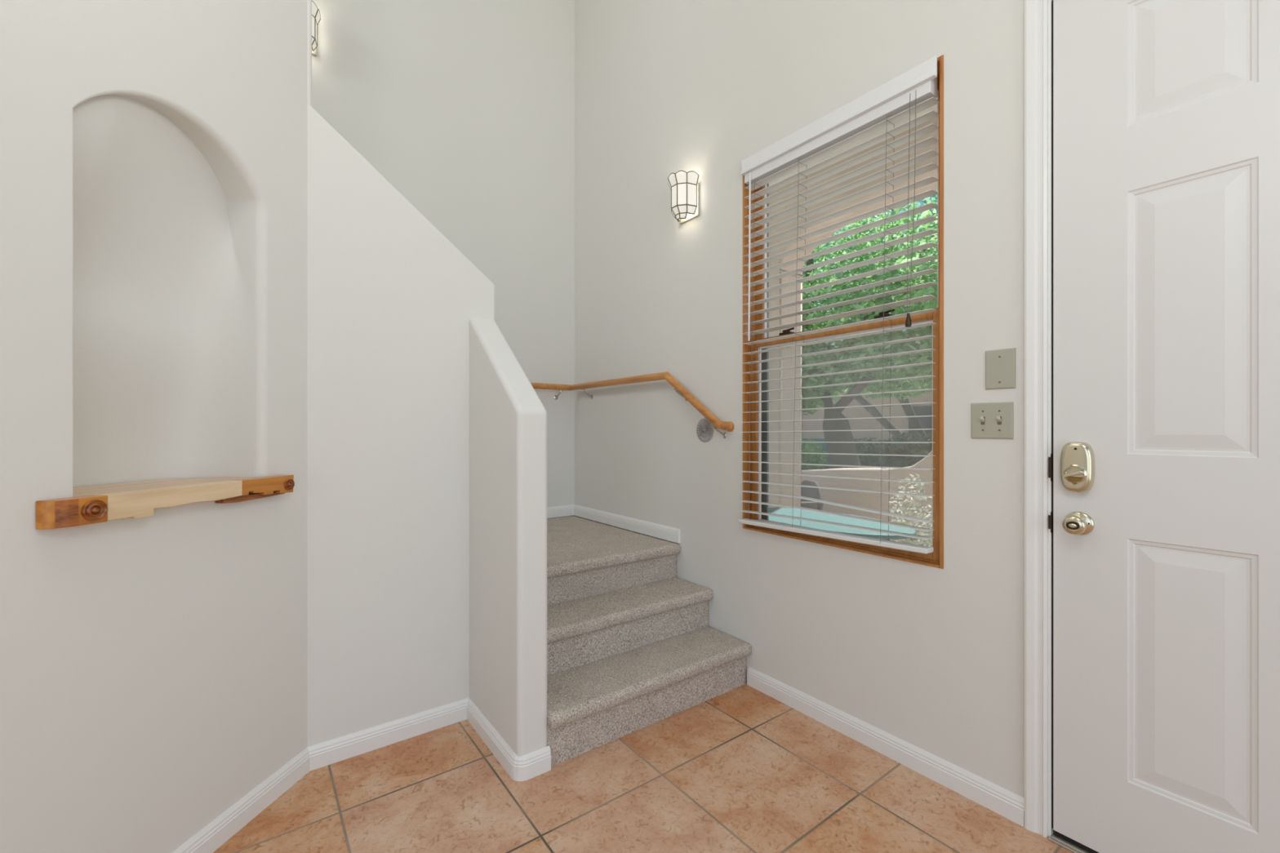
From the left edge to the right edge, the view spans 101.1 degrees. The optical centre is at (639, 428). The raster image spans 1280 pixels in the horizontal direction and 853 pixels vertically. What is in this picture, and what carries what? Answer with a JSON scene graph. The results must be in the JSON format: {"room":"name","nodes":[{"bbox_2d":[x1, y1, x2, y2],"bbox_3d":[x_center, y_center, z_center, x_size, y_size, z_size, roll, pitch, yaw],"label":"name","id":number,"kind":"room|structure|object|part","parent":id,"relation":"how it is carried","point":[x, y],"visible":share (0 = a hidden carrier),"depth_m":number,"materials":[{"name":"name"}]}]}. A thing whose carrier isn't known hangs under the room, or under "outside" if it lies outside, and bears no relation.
{"room":"traditional dwelling","nodes":[
{"label":"traditional dwelling","id":0,"kind":"room"},
{"bbox_2d":[0,0,307,852],"bbox_3d":[-1.410,-1.400,1.075,0.255,5.200,1.600,0,0,8],"label":"wall","id":1,"kind":"structure","parent":0,"point":[153,669],"depth_m":1.39,"materials":[{"name":"white paint"}]},
{"bbox_2d":[35,475,294,529],"bbox_3d":[-1.329,0.186,1.439,0.305,0.064,0.636,0,0,8],"label":"corner shelf","id":2,"kind":"object","parent":1,"relation":"attached to","point":[103,503],"visible":0.97,"depth_m":1.32,"materials":[{"name":"brown wood"}]},
{"bbox_2d":[171,697,551,852],"bbox_3d":[-1.128,1.160,1.276,0.709,0.080,1.979,0,0,34],"label":"baseboard","id":3,"kind":"structure","parent":1,"relation":"attached to","point":[220,830],"depth_m":1.85,"materials":[{"name":"white wood"}]},
{"bbox_2d":[311,0,574,518],"bbox_3d":[-2.529,-1.400,2.337,5.035,5.200,0.130,0,0,-37],"label":"wall","id":4,"kind":"structure","parent":0,"point":[466,108],"depth_m":3.41,"materials":[{"name":"white paint"}]},
{"bbox_2d":[311,0,320,56],"bbox_3d":[-1.766,-2.105,2.743,0.185,0.229,0.131,0,0,-37],"label":"wall sconce","id":5,"kind":"object","parent":4,"relation":"attached to","point":[316,16],"visible":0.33,"depth_m":2.77,"materials":[{"name":"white glass"}]},
{"bbox_3d":[-1.716,-2.104,2.746,0.002,0.109,0.049,0,0,11],"label":"glass panel","id":6,"kind":"part","parent":5,"relation":"part of","materials":[{"name":"white glass"}]},
{"bbox_3d":[-1.730,-2.032,2.793,0.019,0.034,0.055,0,0,-22],"label":"glass panel","id":7,"kind":"part","parent":5,"relation":"part of","materials":[{"name":"white glass"}]},
{"bbox_3d":[-1.802,-2.091,2.791,0.148,0.172,0.010,0,0,-37],"label":"plate","id":8,"kind":"part","parent":5,"relation":"part of","materials":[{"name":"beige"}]},
{"bbox_3d":[-1.708,-2.189,2.740,0.019,0.057,0.060,0,0,11],"label":"glass panel","id":9,"kind":"part","parent":5,"relation":"part of","materials":[{"name":"white glass"}]},
{"bbox_3d":[-1.714,-2.189,2.797,0.017,0.057,0.067,0,0,-22],"label":"glass panel","id":10,"kind":"part","parent":5,"relation":"part of","materials":[{"name":"white glass"}]},
{"bbox_2d":[530,371,734,438],"bbox_3d":[-1.128,-0.798,2.332,2.801,1.697,1.552,0,0,-37],"label":"handrail","id":11,"kind":"object","parent":4,"relation":"attached to","point":[679,388],"visible":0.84,"depth_m":2.89,"materials":[{"name":"brown wood"}]},
{"bbox_3d":[0.431,-0.007,2.557,0.024,0.050,0.050,0,0,-37],"label":"rail","id":12,"kind":"part","parent":11,"relation":"part of","materials":[{"name":"brown wood"}]},
{"bbox_2d":[469,317,546,756],"bbox_3d":[-0.534,0.366,2.048,0.116,1.667,0.558,0,0,-37],"label":"wall","id":13,"kind":"structure","parent":0,"point":[508,419],"depth_m":1.89,"materials":[{"name":"white paint"}]},
{"bbox_2d":[213,682,1073,852],"bbox_3d":[-0.402,1.240,-0.461,5.005,0.080,6.940,0,0,-37],"label":"floor","id":14,"kind":"structure","parent":0,"point":[740,769],"depth_m":1.70,"materials":[{"name":"tile"}]},
{"bbox_2d":[546,515,751,766],"bbox_3d":[-0.791,0.534,2.507,2.040,1.332,1.668,0,0,-37],"label":"staircase","id":15,"kind":"structure","parent":14,"relation":"on","point":[632,646],"depth_m":2.35,"materials":[{"name":"grey carpet"}]},
{"bbox_2d":[1048,833,1088,852],"bbox_3d":[1.537,1.195,1.204,0.166,0.010,0.944,0,0,-37],"label":"threshold","id":16,"kind":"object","parent":14,"relation":"on","point":[1054,838],"depth_m":1.51,"materials":[{"name":"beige metal"}]},
{"bbox_2d":[574,0,1024,797],"bbox_3d":[1.613,-1.400,1.107,0.140,5.200,7.050,0,0,-37],"label":"wall","id":17,"kind":"structure","parent":0,"point":[931,658],"depth_m":2.29,"materials":[{"name":"white paint"}]},
{"bbox_2d":[546,504,679,542],"bbox_3d":[-0.501,0.588,3.046,0.935,0.075,1.155,0,0,-37],"label":"baseboard","id":18,"kind":"structure","parent":17,"relation":"attached to","point":[658,531],"depth_m":3.32,"materials":[{"name":"white wood"}]},
{"bbox_2d":[667,170,699,224],"bbox_3d":[0.214,-1.205,2.759,0.131,0.229,0.185,0,0,-37],"label":"wall sconce","id":19,"kind":"object","parent":17,"relation":"attached to","point":[684,186],"visible":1,"depth_m":2.72,"materials":[{"name":"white glass"}]},
{"bbox_3d":[0.171,-1.289,2.727,0.020,0.057,0.055,0,0,-37],"label":"glass panel","id":20,"kind":"part","parent":19,"relation":"part of","materials":[{"name":"white glass"}]},
{"bbox_3d":[0.179,-1.204,2.733,0.002,0.109,0.045,0,0,-37],"label":"glass panel","id":21,"kind":"part","parent":19,"relation":"part of","materials":[{"name":"white glass"}]},
{"bbox_3d":[0.187,-1.132,2.739,0.022,0.034,0.045,0,0,-37],"label":"glass panel","id":22,"kind":"part","parent":19,"relation":"part of","materials":[{"name":"white glass"}]},
{"bbox_3d":[0.212,-1.289,2.702,0.060,0.057,0.019,0,0,11],"label":"glass panel","id":23,"kind":"part","parent":19,"relation":"part of","materials":[{"name":"white glass"}]},
{"bbox_3d":[0.217,-1.204,2.709,0.049,0.109,0.002,0,0,11],"label":"glass panel","id":24,"kind":"part","parent":19,"relation":"part of","materials":[{"name":"white glass"}]},
{"bbox_3d":[0.219,-1.132,2.719,0.049,0.034,0.021,0,0,11],"label":"glass panel","id":25,"kind":"part","parent":19,"relation":"part of","materials":[{"name":"white glass"}]},
{"bbox_3d":[0.226,-1.104,2.735,0.037,0.023,0.017,0,0,11],"label":"glass panel","id":26,"kind":"part","parent":19,"relation":"part of","materials":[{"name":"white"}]},
{"bbox_3d":[0.263,-1.191,2.795,0.010,0.172,0.148,0,0,-37],"label":"plate","id":27,"kind":"part","parent":19,"relation":"part of","materials":[{"name":"beige metal"}]},
{"bbox_3d":[0.264,-1.132,2.723,0.055,0.034,0.019,0,0,-22],"label":"glass panel","id":28,"kind":"part","parent":19,"relation":"part of","materials":[{"name":"white glass"}]},
{"bbox_3d":[0.267,-1.204,2.715,0.055,0.109,0.002,0,0,-22],"label":"glass panel","id":29,"kind":"part","parent":19,"relation":"part of","materials":[{"name":"white glass"}]},
{"bbox_3d":[0.268,-1.289,2.707,0.067,0.057,0.017,0,0,-22],"label":"glass panel","id":30,"kind":"part","parent":19,"relation":"part of","materials":[{"name":"white glass"}]},
{"bbox_2d":[696,417,714,443],"bbox_3d":[0.329,0.010,2.702,0.015,0.132,0.132,0,0,-37],"label":"wall medallion","id":31,"kind":"object","parent":17,"relation":"attached to","point":[704,429],"visible":0.99,"depth_m":2.70,"materials":[{"name":"grey metal"}]},
{"bbox_2d":[742,54,943,568],"bbox_3d":[0.806,-0.393,2.175,0.127,1.738,0.900,0,0,-37],"label":"window","id":32,"kind":"structure","parent":17,"relation":"in","point":[935,558],"depth_m":2.35,"materials":[{"name":"brown wood"}]},
{"bbox_3d":[0.852,-0.397,2.209,0.012,1.705,0.874,0,0,-37],"label":"screen frame","id":33,"kind":"part","parent":32,"relation":"part of","materials":[{"name":"grey metal"}]},
{"bbox_2d":[738,55,939,554],"bbox_3d":[0.753,-0.405,2.129,0.100,1.694,0.870,0,0,-37],"label":"blind","id":34,"kind":"object","parent":32,"relation":"attached to","point":[914,91],"visible":1,"depth_m":2.05,"materials":[{"name":"white plastic"}]},
{"bbox_3d":[0.533,-0.372,2.425,0.100,1.575,0.002,0,0,-37],"label":"ladder cord","id":35,"kind":"part","parent":34,"relation":"part of","materials":[{"name":"white fabric"}]},
{"bbox_3d":[0.677,-0.372,2.231,0.100,1.575,0.002,0,0,-37],"label":"ladder cord","id":36,"kind":"part","parent":34,"relation":"part of","materials":[{"name":"white fabric"}]},
{"bbox_3d":[0.730,0.424,2.122,0.052,0.036,0.848,0,0,-37],"label":"rail","id":37,"kind":"part","parent":34,"relation":"part of","materials":[{"name":"white plastic"}]},
{"bbox_3d":[0.760,-1.192,2.143,0.052,0.095,0.838,0,0,-37],"label":"head rail","id":38,"kind":"part","parent":34,"relation":"part of","materials":[{"name":"white plastic"}]},
{"bbox_3d":[0.905,-0.372,1.925,0.100,1.575,0.002,0,0,-37],"label":"ladder cord","id":39,"kind":"part","parent":34,"relation":"part of","materials":[{"name":"white fabric"}]},
{"bbox_3d":[0.948,-0.783,1.837,0.014,0.783,0.026,0,0,-37],"label":"lift cord","id":40,"kind":"part","parent":34,"relation":"part of","materials":[{"name":"white fabric"}]},
{"bbox_3d":[0.802,0.024,2.172,0.038,0.884,0.872,0,0,-37],"label":"sash","id":41,"kind":"part","parent":32,"relation":"part of","materials":[{"name":"brown wood"}]},
{"bbox_3d":[0.834,-0.817,2.196,0.034,0.863,0.872,0,0,-37],"label":"sash","id":42,"kind":"part","parent":32,"relation":"part of","materials":[{"name":"brown wood"}]},
{"bbox_2d":[746,666,1024,826],"bbox_3d":[0.833,1.160,2.026,0.014,0.080,1.095,0,0,-37],"label":"baseboard","id":43,"kind":"structure","parent":17,"relation":"attached to","point":[983,792],"depth_m":1.89,"materials":[{"name":"white wood"}]},
{"bbox_2d":[971,401,1013,439],"bbox_3d":[1.105,-0.024,1.658,0.017,0.114,0.117,0,0,-37],"label":"light switch","id":44,"kind":"object","parent":17,"relation":"attached to","point":[988,420],"visible":1,"depth_m":1.66,"materials":[{"name":"beige plastic"}]},
{"bbox_2d":[985,347,1015,389],"bbox_3d":[1.123,-0.184,1.642,0.007,0.123,0.082,0,0,-37],"label":"blank wall plate","id":45,"kind":"object","parent":17,"relation":"attached to","point":[1000,364],"visible":1,"depth_m":1.64,"materials":[{"name":"beige plastic"}]},
{"bbox_2d":[1024,0,1048,838],"bbox_3d":[1.175,-0.058,1.563,0.018,2.516,0.056,0,0,-37],"label":"trim","id":46,"kind":"structure","parent":17,"relation":"attached to","point":[1036,11],"depth_m":1.56,"materials":[{"name":"white wood"}]},
{"bbox_2d":[1048,0,1279,852],"bbox_3d":[1.508,-0.034,1.185,0.196,2.468,0.949,0,0,-37],"label":"door","id":47,"kind":"structure","parent":17,"relation":"in","point":[1164,115],"depth_m":1.35,"materials":[{"name":"white paint"}]},
{"bbox_3d":[1.208,0.275,1.546,0.025,0.060,0.008,0,0,-37],"label":"strike plate","id":48,"kind":"part","parent":47,"relation":"part of","materials":[{"name":"brown metal"}]},
{"bbox_3d":[1.208,0.115,1.546,0.025,0.080,0.008,0,0,-37],"label":"strike plate","id":49,"kind":"part","parent":47,"relation":"part of","materials":[{"name":"brown"}]},
{"bbox_3d":[1.217,0.269,1.469,0.060,0.066,0.066,0,0,-37],"label":"knob","id":50,"kind":"part","parent":47,"relation":"part of","materials":[{"name":"silver metal"}]},
{"bbox_2d":[768,97,937,186],"bbox_3d":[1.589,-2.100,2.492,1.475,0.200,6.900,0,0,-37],"label":"blind slat","id":51,"kind":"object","parent":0,"point":[934,108],"depth_m":3.69,"materials":[{"name":"white paint"}]},
{"label":"outside","id":52,"kind":"structure","parent":0,"visible":0},
{"bbox_3d":[13.867,1.370,16.560,37.975,0.100,70.000,0,0,-37],"label":"ground","id":53,"kind":"structure","parent":52,"visible":0},
{"bbox_2d":[800,480,823,510],"bbox_3d":[1.464,0.925,5.273,0.567,0.790,0.680,0,0,-11],"label":"patio chair","id":54,"kind":"object","parent":53,"relation":"on","point":[815,493],"visible":0.22,"depth_m":5.21,"materials":[{"name":"grey"}]},
{"bbox_3d":[1.499,0.710,4.964,0.480,0.020,0.060,0,0,-11],"label":"armrest","id":55,"kind":"part","parent":54,"relation":"part of","materials":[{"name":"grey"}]},
{"bbox_3d":[1.674,1.010,5.059,0.040,0.620,0.040,0,0,-11],"label":"leg","id":56,"kind":"part","parent":54,"relation":"part of","materials":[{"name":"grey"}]},
{"bbox_2d":[800,437,828,470],"bbox_3d":[3.126,0.666,11.464,1.891,1.346,1.252,0,0,23],"label":"bush","id":57,"kind":"object","parent":53,"relation":"on","point":[807,446],"visible":0.12,"depth_m":11.00,"materials":[{"name":"green plant"}]},
{"bbox_2d":[802,438,862,469],"bbox_3d":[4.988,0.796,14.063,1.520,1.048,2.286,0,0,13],"label":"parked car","id":58,"kind":"object","parent":53,"relation":"on","point":[823,444],"visible":0.03,"depth_m":13.40,"materials":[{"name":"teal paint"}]},
{"bbox_2d":[768,506,915,540],"bbox_3d":[1.176,0.958,3.444,0.660,0.725,1.200,0,0,-37],"label":"patio table","id":59,"kind":"object","parent":53,"relation":"on","point":[782,511],"visible":0.34,"depth_m":3.28,"materials":[{"name":"teal paint"}]},
{"bbox_2d":[768,116,937,508],"bbox_3d":[2.659,-0.540,2.541,0.300,3.720,5.700,0,0,-37],"label":"wall","id":60,"kind":"structure","parent":53,"relation":"on","point":[795,372],"depth_m":4.33,"materials":[{"name":"beige paint"}]},
{"bbox_2d":[800,450,932,545],"bbox_3d":[3.661,0.660,3.724,0.320,1.320,7.600,0,0,-37],"label":"wall","id":61,"kind":"structure","parent":53,"relation":"on","point":[871,500],"depth_m":5.25,"materials":[{"name":"beige paint"}]},
{"bbox_2d":[801,372,932,457],"bbox_3d":[10.879,-0.390,23.063,4.400,3.420,18.400,0,0,-37],"label":"house","id":62,"kind":"structure","parent":53,"relation":"on","point":[904,423],"depth_m":21.44,"materials":[{"name":"beige paint"}]},
{"bbox_3d":[11.252,0.245,19.163,0.060,2.150,2.900,0,0,-37],"label":"garage door","id":63,"kind":"part","parent":62,"relation":"part of","materials":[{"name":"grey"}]},
{"bbox_2d":[801,200,937,468],"bbox_3d":[3.285,-1.484,9.414,4.142,5.713,6.592,0,0,-37],"label":"shade tree","id":64,"kind":"object","parent":53,"relation":"on","point":[925,357],"visible":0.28,"depth_m":8.57,"materials":[{"name":"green plant"}]},
{"bbox_2d":[802,189,937,457],"bbox_3d":[7.854,-3.032,14.602,15.533,8.851,5.518,0,0,42],"label":"tree","id":65,"kind":"object","parent":53,"relation":"on","point":[908,411],"visible":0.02,"depth_m":14.74,"materials":[{"name":"green plant"}]},
{"bbox_3d":[6.939,-1.503,15.423,7.849,5.793,0.707,0,0,38],"label":"stem","id":66,"kind":"part","parent":65,"relation":"part of","materials":[{"name":"brown plant"}]},
{"bbox_2d":[853,431,932,467],"bbox_3d":[5.690,0.669,11.042,1.999,1.409,3.135,0,0,-37],"label":"hedge","id":67,"kind":"object","parent":53,"relation":"on","point":[895,448],"visible":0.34,"depth_m":10.90,"materials":[{"name":"green plant"}]},
{"bbox_2d":[888,473,932,546],"bbox_3d":[2.073,0.832,3.894,0.425,0.988,0.434,0,0,-37],"label":"flowering shrub","id":68,"kind":"object","parent":53,"relation":"on","point":[910,540],"visible":0.2,"depth_m":3.88,"materials":[{"name":"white plant"}]}
]}

